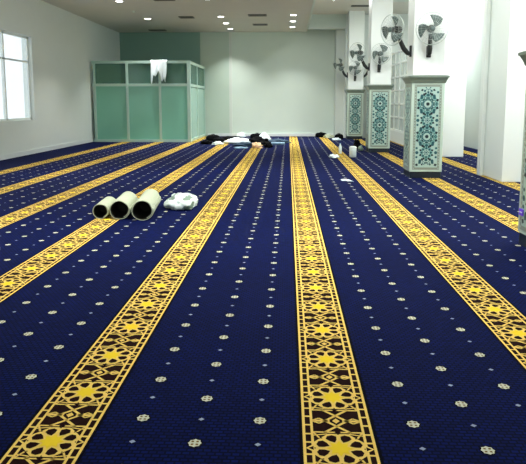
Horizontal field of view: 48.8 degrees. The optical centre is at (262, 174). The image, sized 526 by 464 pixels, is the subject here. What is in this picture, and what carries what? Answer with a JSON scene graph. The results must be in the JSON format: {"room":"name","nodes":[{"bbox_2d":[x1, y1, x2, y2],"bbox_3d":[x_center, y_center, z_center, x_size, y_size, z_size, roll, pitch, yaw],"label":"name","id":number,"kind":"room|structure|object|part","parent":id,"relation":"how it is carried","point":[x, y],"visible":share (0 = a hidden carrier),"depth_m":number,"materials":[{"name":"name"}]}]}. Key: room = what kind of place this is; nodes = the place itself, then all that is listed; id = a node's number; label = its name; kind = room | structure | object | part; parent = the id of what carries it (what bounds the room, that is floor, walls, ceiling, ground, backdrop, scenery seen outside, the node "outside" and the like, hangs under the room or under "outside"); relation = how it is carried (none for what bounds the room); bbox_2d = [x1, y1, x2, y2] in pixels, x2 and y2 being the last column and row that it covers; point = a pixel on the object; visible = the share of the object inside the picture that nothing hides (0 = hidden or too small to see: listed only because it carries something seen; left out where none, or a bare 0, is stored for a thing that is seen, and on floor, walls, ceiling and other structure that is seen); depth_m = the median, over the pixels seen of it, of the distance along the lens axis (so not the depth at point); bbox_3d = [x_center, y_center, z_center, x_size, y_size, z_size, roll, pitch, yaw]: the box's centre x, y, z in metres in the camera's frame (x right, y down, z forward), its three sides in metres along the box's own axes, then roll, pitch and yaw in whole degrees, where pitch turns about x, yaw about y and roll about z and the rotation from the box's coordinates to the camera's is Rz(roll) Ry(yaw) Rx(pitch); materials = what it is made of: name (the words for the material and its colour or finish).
{"room":"mosque","nodes":[
{"label":"mosque","id":0,"kind":"room"},
{"bbox_2d":[0,0,120,155],"bbox_3d":[-7.149,-2.250,11.678,0.300,4.592,29.700,0,7,2],"label":"wall","id":1,"kind":"structure","parent":0,"point":[63,44],"depth_m":18.79,"materials":[{"name":"white paint"}]},
{"bbox_2d":[0,30,31,121],"bbox_3d":[-6.981,-2.656,15.604,0.080,2.400,3.000,0,7,2],"label":"window","id":2,"kind":"structure","parent":1,"relation":"in","point":[25,38],"depth_m":15.96,"materials":[{"name":"white paint"}]},
{"bbox_2d":[0,138,94,159],"bbox_3d":[-6.990,-0.042,11.947,0.020,0.120,29.100,0,7,2],"label":"baseboard","id":3,"kind":"structure","parent":1,"relation":"attached to","point":[13,155],"depth_m":17.78,"materials":[{"name":"white paint"}]},
{"bbox_2d":[42,0,312,32],"bbox_3d":[-2.993,-4.952,11.161,8.620,0.900,29.700,0,7,2],"label":"ceiling","id":4,"kind":"structure","parent":0,"point":[119,17],"depth_m":20.46,"materials":[{"name":"paint"}]},
{"bbox_2d":[178,16,193,18],"bbox_3d":[-2.778,-5.730,21.091,0.540,0.020,0.440,0,7,2],"label":"ceiling vent","id":5,"kind":"object","parent":4,"relation":"in","point":[180,17],"visible":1,"depth_m":21.08,"materials":[{"name":"black metal"}]},
{"bbox_2d":[248,14,266,16],"bbox_3d":[-0.197,-5.667,20.584,0.660,0.020,0.440,0,7,2],"label":"ceiling vent","id":6,"kind":"object","parent":4,"relation":"in","point":[249,15],"visible":1,"depth_m":20.57,"materials":[{"name":"black metal"}]},
{"bbox_2d":[253,24,267,25],"bbox_3d":[-0.111,-5.977,23.063,0.590,0.020,0.440,0,7,2],"label":"ceiling vent","id":7,"kind":"object","parent":4,"relation":"in","point":[253,24],"visible":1,"depth_m":23.11,"materials":[{"name":"black metal"}]},
{"bbox_2d":[0,136,525,463],"bbox_3d":[-0.206,0.201,11.684,14.200,0.302,29.700,0,7,2],"label":"floor","id":8,"kind":"structure","parent":0,"point":[298,312],"depth_m":4.20,"materials":[{"name":"blue carpet"}]},
{"bbox_2d":[93,196,115,218],"bbox_3d":[-2.122,0.434,7.821,0.208,0.198,0.620,0,7,-4],"label":"rolled mat","id":9,"kind":"object","parent":8,"relation":"on","point":[101,210],"visible":0.73,"depth_m":7.71,"materials":[{"name":"beige fabric"}]},
{"bbox_2d":[110,191,137,218],"bbox_3d":[-1.875,0.403,7.865,0.262,0.250,0.800,-1,7,-5],"label":"rolled mat","id":10,"kind":"object","parent":8,"relation":"on","point":[121,207],"visible":0.83,"depth_m":7.77,"materials":[{"name":"beige fabric"}]},
{"bbox_2d":[132,189,160,220],"bbox_3d":[-1.577,0.391,7.901,0.280,0.263,1.000,-1,7,-5],"label":"rolled mat","id":11,"kind":"object","parent":8,"relation":"on","point":[146,205],"visible":1,"depth_m":7.79,"materials":[{"name":"beige fabric"}]},
{"bbox_2d":[91,61,205,141],"bbox_3d":[-4.530,-3.031,24.005,3.760,3.060,4.080,0,7,2],"label":"glass wall","id":12,"kind":"structure","parent":8,"relation":"on","point":[127,112],"depth_m":22.10,"materials":[{"name":"green glass"}]},
{"bbox_3d":[-6.393,-2.790,22.118,0.090,3.050,0.080,0,7,2],"label":"post","id":13,"kind":"part","parent":12,"relation":"part of","materials":[{"name":"silver metal"}]},
{"bbox_3d":[-5.769,-2.370,22.144,1.160,2.010,0.012,0,7,2],"label":"frosted pane","id":14,"kind":"part","parent":12,"relation":"part of","materials":[{"name":"green glass"}]},
{"bbox_3d":[-5.144,-2.783,22.065,0.090,3.050,0.080,0,7,2],"label":"post","id":15,"kind":"part","parent":12,"relation":"part of","materials":[{"name":"silver metal"}]},
{"bbox_3d":[-4.520,-2.363,22.091,1.160,2.010,0.012,0,7,2],"label":"frosted pane","id":16,"kind":"part","parent":12,"relation":"part of","materials":[{"name":"green glass"}]},
{"bbox_3d":[-4.543,-4.500,23.825,3.735,0.100,4.035,0,7,2],"label":"rail","id":17,"kind":"part","parent":12,"relation":"part of","materials":[{"name":"green paint"}]},
{"bbox_3d":[-4.543,-3.656,23.930,3.735,0.100,4.035,0,7,2],"label":"rail","id":18,"kind":"part","parent":12,"relation":"part of","materials":[{"name":"silver metal"}]},
{"bbox_3d":[-4.543,-1.563,24.192,3.735,0.100,4.035,0,7,2],"label":"rail","id":19,"kind":"part","parent":12,"relation":"part of","materials":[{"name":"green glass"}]},
{"bbox_2d":[151,60,167,83],"bbox_3d":[-3.907,-3.879,21.875,0.623,0.897,0.313,0,7,2],"label":"cloth","id":20,"kind":"object","parent":12,"relation":"hanging from","point":[156,65],"visible":1,"depth_m":21.77,"materials":[{"name":"white fabric"}]},
{"bbox_3d":[-3.896,-2.777,22.012,0.090,3.050,0.080,0,7,2],"label":"post","id":21,"kind":"part","parent":12,"relation":"part of","materials":[{"name":"silver metal"}]},
{"bbox_3d":[-3.353,-2.357,22.041,0.995,2.010,0.012,0,7,2],"label":"frosted pane","id":22,"kind":"part","parent":12,"relation":"part of","materials":[{"name":"green glass"}]},
{"bbox_3d":[-2.796,-2.771,21.966,0.120,3.050,0.120,0,7,2],"label":"corner post","id":23,"kind":"part","parent":12,"relation":"part of","materials":[{"name":"silver metal"}]},
{"bbox_3d":[-2.755,-2.476,22.989,0.012,2.010,1.840,0,7,2],"label":"frosted pane","id":24,"kind":"part","parent":12,"relation":"part of","materials":[{"name":"green glass"}]},
{"bbox_3d":[-2.714,-3.011,23.884,0.060,3.050,0.070,0,7,2],"label":"post","id":25,"kind":"part","parent":12,"relation":"part of","materials":[{"name":"silver metal"}]},
{"bbox_3d":[-2.670,-2.720,24.947,0.012,2.010,1.970,0,7,2],"label":"frosted pane","id":26,"kind":"part","parent":12,"relation":"part of","materials":[{"name":"green glass"}]},
{"bbox_3d":[-2.626,-3.264,25.911,0.100,3.050,0.080,0,7,2],"label":"post","id":27,"kind":"part","parent":12,"relation":"part of","materials":[{"name":"silver metal"}]},
{"bbox_2d":[164,193,197,209],"bbox_3d":[-1.180,0.361,8.336,0.482,0.210,0.572,1,7,10],"label":"plastic bag","id":28,"kind":"object","parent":8,"relation":"on","point":[178,201],"visible":1,"depth_m":8.16,"materials":[{"name":"white plastic"}]},
{"bbox_2d":[200,140,212,143],"bbox_3d":[-2.055,-1.201,21.033,0.492,0.160,0.530,0,7,2],"label":"black shawl","id":29,"kind":"object","parent":8,"relation":"on","point":[204,141],"visible":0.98,"depth_m":20.84,"materials":[{"name":"fabric"}]},
{"bbox_2d":[206,134,219,140],"bbox_3d":[-1.970,-1.485,22.883,0.550,0.271,0.430,-2,7,-12],"label":"backpack","id":30,"kind":"object","parent":8,"relation":"on","point":[211,137],"visible":0.67,"depth_m":22.71,"materials":[{"name":"black fabric"}]},
{"bbox_2d":[212,141,223,144],"bbox_3d":[-1.615,-1.144,20.700,0.456,0.130,0.311,0,7,2],"label":"bag","id":31,"kind":"object","parent":8,"relation":"on","point":[216,142],"visible":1,"depth_m":20.62,"materials":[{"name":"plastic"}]},
{"bbox_2d":[213,137,224,142],"bbox_3d":[-1.669,-1.340,21.981,0.450,0.206,0.380,4,8,27],"label":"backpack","id":32,"kind":"object","parent":8,"relation":"on","point":[222,140],"visible":0.76,"depth_m":21.86,"materials":[{"name":"black fabric"}]},
{"bbox_2d":[221,136,241,139],"bbox_3d":[-1.285,-1.522,23.682,1.064,0.140,0.734,-2,7,-15],"label":"blanket","id":33,"kind":"object","parent":8,"relation":"on","point":[225,137],"visible":0.48,"depth_m":23.52,"materials":[{"name":"white fabric"}]},
{"bbox_2d":[223,137,249,143],"bbox_3d":[-0.893,-1.271,21.349,1.124,0.220,0.524,-2,7,-17],"label":"cloth bundle","id":34,"kind":"object","parent":8,"relation":"on","point":[233,140],"visible":0.72,"depth_m":21.22,"materials":[{"name":"white fabric"}]},
{"bbox_2d":[237,132,245,136],"bbox_3d":[-0.952,-1.759,25.335,0.428,0.200,0.378,0,7,2],"label":"cloth","id":35,"kind":"object","parent":8,"relation":"on","point":[241,134],"visible":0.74,"depth_m":25.27,"materials":[{"name":"white fabric"}]},
{"bbox_2d":[232,142,253,145],"bbox_3d":[-0.600,-1.069,20.059,0.951,0.140,0.364,-1,7,-11],"label":"scarf","id":36,"kind":"object","parent":8,"relation":"on","point":[240,143],"visible":0.73,"depth_m":19.93,"materials":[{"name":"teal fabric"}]},
{"bbox_2d":[250,133,260,137],"bbox_3d":[-0.247,-1.678,24.600,0.600,0.228,0.430,0,7,-3],"label":"backpack","id":37,"kind":"object","parent":8,"relation":"on","point":[254,134],"visible":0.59,"depth_m":24.44,"materials":[{"name":"black fabric"}]},
{"bbox_2d":[252,142,261,147],"bbox_3d":[-0.182,-1.001,19.271,0.373,0.200,0.527,0,7,2],"label":"bag","id":38,"kind":"object","parent":8,"relation":"on","point":[255,144],"visible":1,"depth_m":19.12,"materials":[{"name":"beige fabric"}]},
{"bbox_2d":[249,136,269,144],"bbox_3d":[-0.130,-1.256,20.908,0.777,0.300,0.781,3,8,22],"label":"coat","id":39,"kind":"object","parent":8,"relation":"on","point":[257,139],"visible":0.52,"depth_m":20.75,"materials":[{"name":"black fabric"}]},
{"bbox_2d":[263,141,272,147],"bbox_3d":[0.172,-1.034,19.537,0.336,0.200,0.654,-1,7,-7],"label":"jacket","id":40,"kind":"object","parent":8,"relation":"on","point":[267,144],"visible":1,"depth_m":19.37,"materials":[{"name":"fabric"}]},
{"bbox_2d":[271,142,284,144],"bbox_3d":[0.531,-1.121,20.616,0.500,0.107,0.110,0,7,-2],"label":"rolled blanket","id":41,"kind":"object","parent":8,"relation":"on","point":[273,143],"visible":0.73,"depth_m":20.57,"materials":[{"name":"blue fabric"}]},
{"bbox_2d":[268,139,291,142],"bbox_3d":[0.579,-1.273,21.610,1.002,0.160,0.751,0,7,2],"label":"blanket","id":42,"kind":"object","parent":8,"relation":"on","point":[270,140],"visible":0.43,"depth_m":21.45,"materials":[{"name":"fabric"}]},
{"bbox_2d":[315,132,325,136],"bbox_3d":[2.536,-1.763,25.276,0.500,0.228,0.380,-1,7,-7],"label":"backpack","id":43,"kind":"object","parent":8,"relation":"on","point":[322,134],"visible":0.77,"depth_m":25.13,"materials":[{"name":"black fabric"}]},
{"bbox_2d":[323,134,333,137],"bbox_3d":[2.798,-1.664,24.696,0.488,0.170,0.389,0,7,2],"label":"bundle","id":44,"kind":"object","parent":8,"relation":"on","point":[325,135],"visible":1,"depth_m":24.58,"materials":[{"name":"beige fabric"}]},
{"bbox_2d":[329,154,338,157],"bbox_3d":[1.950,-0.528,15.888,0.306,0.100,0.363,-5,8,-32],"label":"bundle","id":45,"kind":"object","parent":8,"relation":"on","point":[330,155],"visible":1,"depth_m":15.80,"materials":[{"name":"white fabric"}]},
{"bbox_2d":[335,133,342,138],"bbox_3d":[3.163,-1.623,24.157,0.360,0.228,0.330,2,7,14],"label":"backpack","id":46,"kind":"object","parent":8,"relation":"on","point":[338,135],"visible":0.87,"depth_m":24.04,"materials":[{"name":"black fabric"}]},
{"bbox_2d":[349,146,356,156],"bbox_3d":[2.486,-0.648,16.052,0.210,0.305,0.210,0,7,2],"label":"canister","id":47,"kind":"object","parent":8,"relation":"on","point":[352,149],"visible":1,"depth_m":15.97,"materials":[{"name":"plastic"}]},
{"bbox_2d":[344,11,364,138],"bbox_3d":[3.787,-4.066,23.860,0.776,5.150,0.776,0,7,2],"label":"pillar","id":48,"kind":"structure","parent":8,"relation":"on","point":[354,92],"depth_m":23.60,"materials":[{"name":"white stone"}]},
{"bbox_2d":[333,57,347,77],"bbox_3d":[3.161,-4.380,23.647,0.619,0.827,0.407,0,7,2],"label":"wall fan","id":49,"kind":"object","parent":48,"relation":"attached to","point":[340,64],"visible":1,"depth_m":23.66,"materials":[{"name":"grey plastic"}]},
{"bbox_3d":[3.464,-2.515,24.068,0.008,1.680,0.530,0,7,2],"label":"mosaic panel","id":50,"kind":"part","parent":48,"relation":"part of","materials":[{"name":"grey tile"}]},
{"bbox_3d":[3.787,-3.451,23.937,0.776,0.150,0.776,0,7,2],"label":"crown moulding","id":51,"kind":"part","parent":48,"relation":"part of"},
{"bbox_3d":[3.773,-2.473,23.734,0.530,1.680,0.008,0,7,2],"label":"mosaic panel","id":52,"kind":"part","parent":48,"relation":"part of","materials":[{"name":"grey"}]},
{"bbox_2d":[348,60,362,80],"bbox_3d":[3.709,-4.192,23.272,0.443,0.827,0.451,-5,9,-37],"label":"wall fan","id":53,"kind":"object","parent":48,"relation":"attached to","point":[356,71],"visible":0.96,"depth_m":23.26,"materials":[{"name":"grey plastic"}]},
{"bbox_2d":[353,139,359,148],"bbox_3d":[3.061,-1.019,18.891,0.200,0.335,0.280,0,7,-3],"label":"backpack","id":54,"kind":"object","parent":8,"relation":"on","point":[356,142],"visible":0.65,"depth_m":18.79,"materials":[{"name":"black fabric"}]},
{"bbox_2d":[364,0,393,152],"bbox_3d":[3.513,-3.273,17.515,0.776,5.150,0.776,0,7,2],"label":"pillar","id":55,"kind":"structure","parent":8,"relation":"on","point":[378,87],"depth_m":17.29,"materials":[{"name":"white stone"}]},
{"bbox_2d":[349,42,369,70],"bbox_3d":[2.889,-3.538,17.308,0.617,0.827,0.416,0,7,2],"label":"wall fan","id":56,"kind":"object","parent":55,"relation":"attached to","point":[359,53],"visible":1,"depth_m":17.29,"materials":[{"name":"grey plastic"}]},
{"bbox_3d":[2.915,-3.488,17.236,0.251,0.210,0.074,6,14,42],"label":"blade","id":57,"kind":"part","parent":56,"relation":"part of","materials":[{"name":"grey plastic"}]},
{"bbox_3d":[3.048,-3.372,17.422,0.278,0.428,0.099,0,7,2],"label":"swivel arm","id":58,"kind":"part","parent":56,"relation":"part of","materials":[{"name":"black"}]},
{"bbox_3d":[3.191,-1.722,17.723,0.008,1.680,0.530,0,7,2],"label":"mosaic panel","id":59,"kind":"part","parent":55,"relation":"part of","materials":[{"name":"grey tile"}]},
{"bbox_3d":[3.513,-2.658,17.592,0.776,0.150,0.776,0,7,2],"label":"crown moulding","id":60,"kind":"part","parent":55,"relation":"part of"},
{"bbox_3d":[3.499,-1.680,17.390,0.530,1.680,0.008,0,7,2],"label":"mosaic panel","id":61,"kind":"part","parent":55,"relation":"part of","materials":[{"name":"grey"}]},
{"bbox_2d":[371,43,391,71],"bbox_3d":[3.442,-3.429,16.923,0.442,0.827,0.452,6,10,42],"label":"wall fan","id":62,"kind":"object","parent":55,"relation":"attached to","point":[384,48],"visible":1,"depth_m":16.91,"materials":[{"name":"grey plastic"}]},
{"bbox_3d":[3.294,-3.490,16.905,0.222,0.261,0.074,0,11,-4],"label":"blade","id":63,"kind":"part","parent":62,"relation":"part of","materials":[{"name":"grey plastic"}]},
{"bbox_3d":[3.437,-3.271,17.125,0.100,0.420,0.136,0,7,2],"label":"swivel arm","id":64,"kind":"part","parent":62,"relation":"part of","materials":[{"name":"black"}]},
{"bbox_3d":[3.508,-3.672,16.875,0.242,0.243,0.062,3,8,24],"label":"blade","id":65,"kind":"part","parent":62,"relation":"part of","materials":[{"name":"grey plastic"}]},
{"bbox_2d":[393,0,408,1],"bbox_3d":[4.417,-5.228,17.232,1.190,1.200,0.400,0,7,2],"label":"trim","id":66,"kind":"structure","parent":55,"relation":"attached to","point":[393,0],"depth_m":17.28,"materials":[{"name":"white paint"}]},
{"bbox_2d":[390,47,406,144],"bbox_3d":[5.064,-2.930,21.791,0.100,3.410,4.635,0,7,2],"label":"lattice screen","id":67,"kind":"object","parent":8,"relation":"on","point":[399,58],"visible":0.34,"depth_m":21.66,"materials":[{"name":"white paint"}]},
{"bbox_3d":[5.065,-1.454,21.993,0.100,0.430,4.600,0,7,2],"label":"foot panel","id":68,"kind":"part","parent":67,"relation":"part of","materials":[{"name":"white paint"}]},
{"bbox_2d":[402,0,449,177],"bbox_3d":[3.258,-2.533,11.597,0.776,5.150,0.776,0,7,2],"label":"pillar","id":69,"kind":"structure","parent":8,"relation":"on","point":[425,80],"depth_m":11.42,"materials":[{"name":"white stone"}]},
{"bbox_2d":[381,13,411,56],"bbox_3d":[2.615,-2.749,11.403,0.618,0.827,0.417,2,7,14],"label":"wall fan","id":70,"kind":"object","parent":69,"relation":"attached to","point":[396,34],"visible":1,"depth_m":11.41,"materials":[{"name":"black plastic"}]},
{"bbox_3d":[2.460,-2.828,11.529,0.074,0.261,0.222,-10,11,-35],"label":"blade","id":71,"kind":"part","parent":70,"relation":"part of","materials":[{"name":"grey plastic"}]},
{"bbox_3d":[2.567,-2.988,11.322,0.062,0.243,0.242,-1,7,-8],"label":"blade","id":72,"kind":"part","parent":70,"relation":"part of","materials":[{"name":"grey plastic"}]},
{"bbox_3d":[2.623,-2.699,11.327,0.074,0.210,0.251,-10,11,-35],"label":"blade","id":73,"kind":"part","parent":70,"relation":"part of","materials":[{"name":"grey plastic"}]},
{"bbox_3d":[2.663,-2.877,11.483,0.185,0.150,0.150,-10,11,-35],"label":"motor","id":74,"kind":"part","parent":70,"relation":"part of","materials":[{"name":"black plastic"}]},
{"bbox_3d":[2.793,-2.583,11.510,0.278,0.428,0.099,0,7,2],"label":"swivel arm","id":75,"kind":"part","parent":70,"relation":"part of","materials":[{"name":"black plastic"}]},
{"bbox_3d":[2.929,-2.458,11.520,0.035,0.220,0.090,0,7,2],"label":"mounting plate","id":76,"kind":"part","parent":70,"relation":"part of","materials":[{"name":"black plastic"}]},
{"bbox_3d":[2.936,-0.982,11.805,0.008,1.680,0.530,0,7,2],"label":"mosaic panel","id":77,"kind":"part","parent":69,"relation":"part of","materials":[{"name":"grey"}]},
{"bbox_3d":[3.258,-1.918,11.674,0.776,0.150,0.776,0,7,2],"label":"crown moulding","id":78,"kind":"part","parent":69,"relation":"part of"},
{"bbox_3d":[3.244,-0.940,11.471,0.530,1.680,0.008,0,7,2],"label":"mosaic panel","id":79,"kind":"part","parent":69,"relation":"part of","materials":[{"name":"grey"}]},
{"bbox_2d":[416,12,448,57],"bbox_3d":[3.205,-2.669,11.006,0.444,0.827,0.450,-6,9,-39],"label":"wall fan","id":80,"kind":"object","parent":69,"relation":"attached to","point":[437,19],"visible":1,"depth_m":11.00,"materials":[{"name":"black plastic"}]},
{"bbox_3d":[3.056,-2.734,11.014,0.222,0.261,0.074,1,11,6],"label":"blade","id":81,"kind":"part","parent":80,"relation":"part of","materials":[{"name":"grey plastic"}]},
{"bbox_3d":[3.221,-2.511,11.207,0.100,0.420,0.136,0,7,2],"label":"swivel arm","id":82,"kind":"part","parent":80,"relation":"part of","materials":[{"name":"black plastic"}]},
{"bbox_3d":[3.266,-2.911,10.947,0.242,0.243,0.062,5,9,34],"label":"blade","id":83,"kind":"part","parent":80,"relation":"part of","materials":[{"name":"grey plastic"}]},
{"bbox_3d":[3.326,-2.629,11.003,0.251,0.210,0.074,1,11,6],"label":"blade","id":84,"kind":"part","parent":80,"relation":"part of","materials":[{"name":"grey plastic"}]},
{"bbox_2d":[442,0,469,156],"bbox_3d":[5.254,-3.124,16.329,0.680,5.150,1.000,0,7,2],"label":"column","id":85,"kind":"structure","parent":8,"relation":"on","point":[456,51],"depth_m":15.88,"materials":[{"name":"white paint"}]},
{"bbox_2d":[477,0,525,181],"bbox_3d":[4.905,-2.492,11.269,0.880,5.150,1.180,0,7,2],"label":"column","id":86,"kind":"structure","parent":8,"relation":"on","point":[503,72],"depth_m":11.01,"materials":[{"name":"white paint"}]},
{"bbox_2d":[518,51,525,246],"bbox_3d":[3.040,-1.783,5.598,0.776,5.150,0.776,0,7,2],"label":"pillar","id":87,"kind":"structure","parent":8,"relation":"on","point":[522,202],"depth_m":6.06,"materials":[{"name":"green"}]},
{"bbox_2d":[519,208,523,215],"bbox_3d":[2.717,0.391,6.105,0.013,0.070,0.100,0,7,2],"label":"tag","id":88,"kind":"object","parent":87,"relation":"attached to","point":[521,211],"visible":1,"depth_m":6.09,"materials":[{"name":"purple"}]},
{"bbox_3d":[3.040,-1.168,5.674,0.776,0.150,0.776,0,7,2],"label":"crown moulding","id":89,"kind":"part","parent":87,"relation":"part of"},
{"bbox_3d":[2.717,-0.232,5.805,0.008,1.680,0.530,0,7,2],"label":"mosaic panel","id":90,"kind":"part","parent":87,"relation":"part of","materials":[{"name":"grey tile"}]},
{"bbox_2d":[232,14,407,137],"bbox_3d":[0.398,-4.246,25.351,14.200,5.162,1.450,0,7,2],"label":"wall","id":91,"kind":"structure","parent":0,"point":[283,82],"depth_m":25.75,"materials":[{"name":"grey paint"}]},
{"bbox_2d":[119,32,229,135],"bbox_3d":[-3.941,-4.043,25.971,4.880,4.580,0.040,0,7,2],"label":"wall","id":92,"kind":"structure","parent":91,"relation":"attached to","point":[210,50],"depth_m":25.82,"materials":[{"name":"green paint"}]},
{"bbox_2d":[229,32,231,132],"bbox_3d":[-1.444,-4.028,25.856,0.120,4.580,0.060,0,7,2],"label":"trim","id":93,"kind":"structure","parent":91,"relation":"attached to","point":[230,33],"depth_m":25.81,"materials":[{"name":"white paint"}]},
{"bbox_2d":[208,133,333,135],"bbox_3d":[0.334,-1.805,26.047,5.640,0.120,0.080,0,7,2],"label":"baseboard","id":94,"kind":"structure","parent":91,"relation":"attached to","point":[218,134],"depth_m":26.02,"materials":[{"name":"white paint"}]},
{"bbox_2d":[306,0,315,28],"bbox_3d":[1.252,-4.397,10.442,0.070,0.025,27.900,0,7,2],"label":"trim","id":95,"kind":"structure","parent":91,"relation":"attached to","point":[313,3],"depth_m":19.84,"materials":[{"name":"white paint"}]},
{"bbox_2d":[308,14,345,29],"bbox_3d":[2.679,-6.425,24.354,1.580,0.590,0.390,0,7,2],"label":"beam","id":96,"kind":"structure","parent":91,"relation":"attached to","point":[318,21],"depth_m":24.20,"materials":[{"name":"grey paint"}]},
{"bbox_2d":[333,30,344,136],"bbox_3d":[3.316,-3.947,25.287,0.360,4.560,0.800,0,7,2],"label":"column","id":97,"kind":"structure","parent":91,"relation":"attached to","point":[339,34],"depth_m":24.94,"materials":[{"name":"white paint"}]},
{"bbox_2d":[312,0,408,13],"bbox_3d":[4.100,-5.198,10.824,5.580,0.330,29.700,0,7,2],"label":"ceiling","id":98,"kind":"structure","parent":0,"point":[321,6],"depth_m":22.45,"materials":[{"name":"paint"}]},
{"bbox_2d":[351,5,368,6],"bbox_3d":[3.722,-6.423,22.035,0.740,0.020,0.340,0,7,2],"label":"ceiling vent","id":99,"kind":"object","parent":98,"relation":"in","point":[351,5],"visible":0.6,"depth_m":22.02,"materials":[{"name":"black metal"}]},
{"bbox_2d":[464,0,484,148],"bbox_3d":[6.738,-2.459,11.053,0.300,5.162,29.700,0,7,2],"label":"wall","id":100,"kind":"structure","parent":0,"point":[476,11],"depth_m":19.04,"materials":[{"name":"white paint"}]}
]}

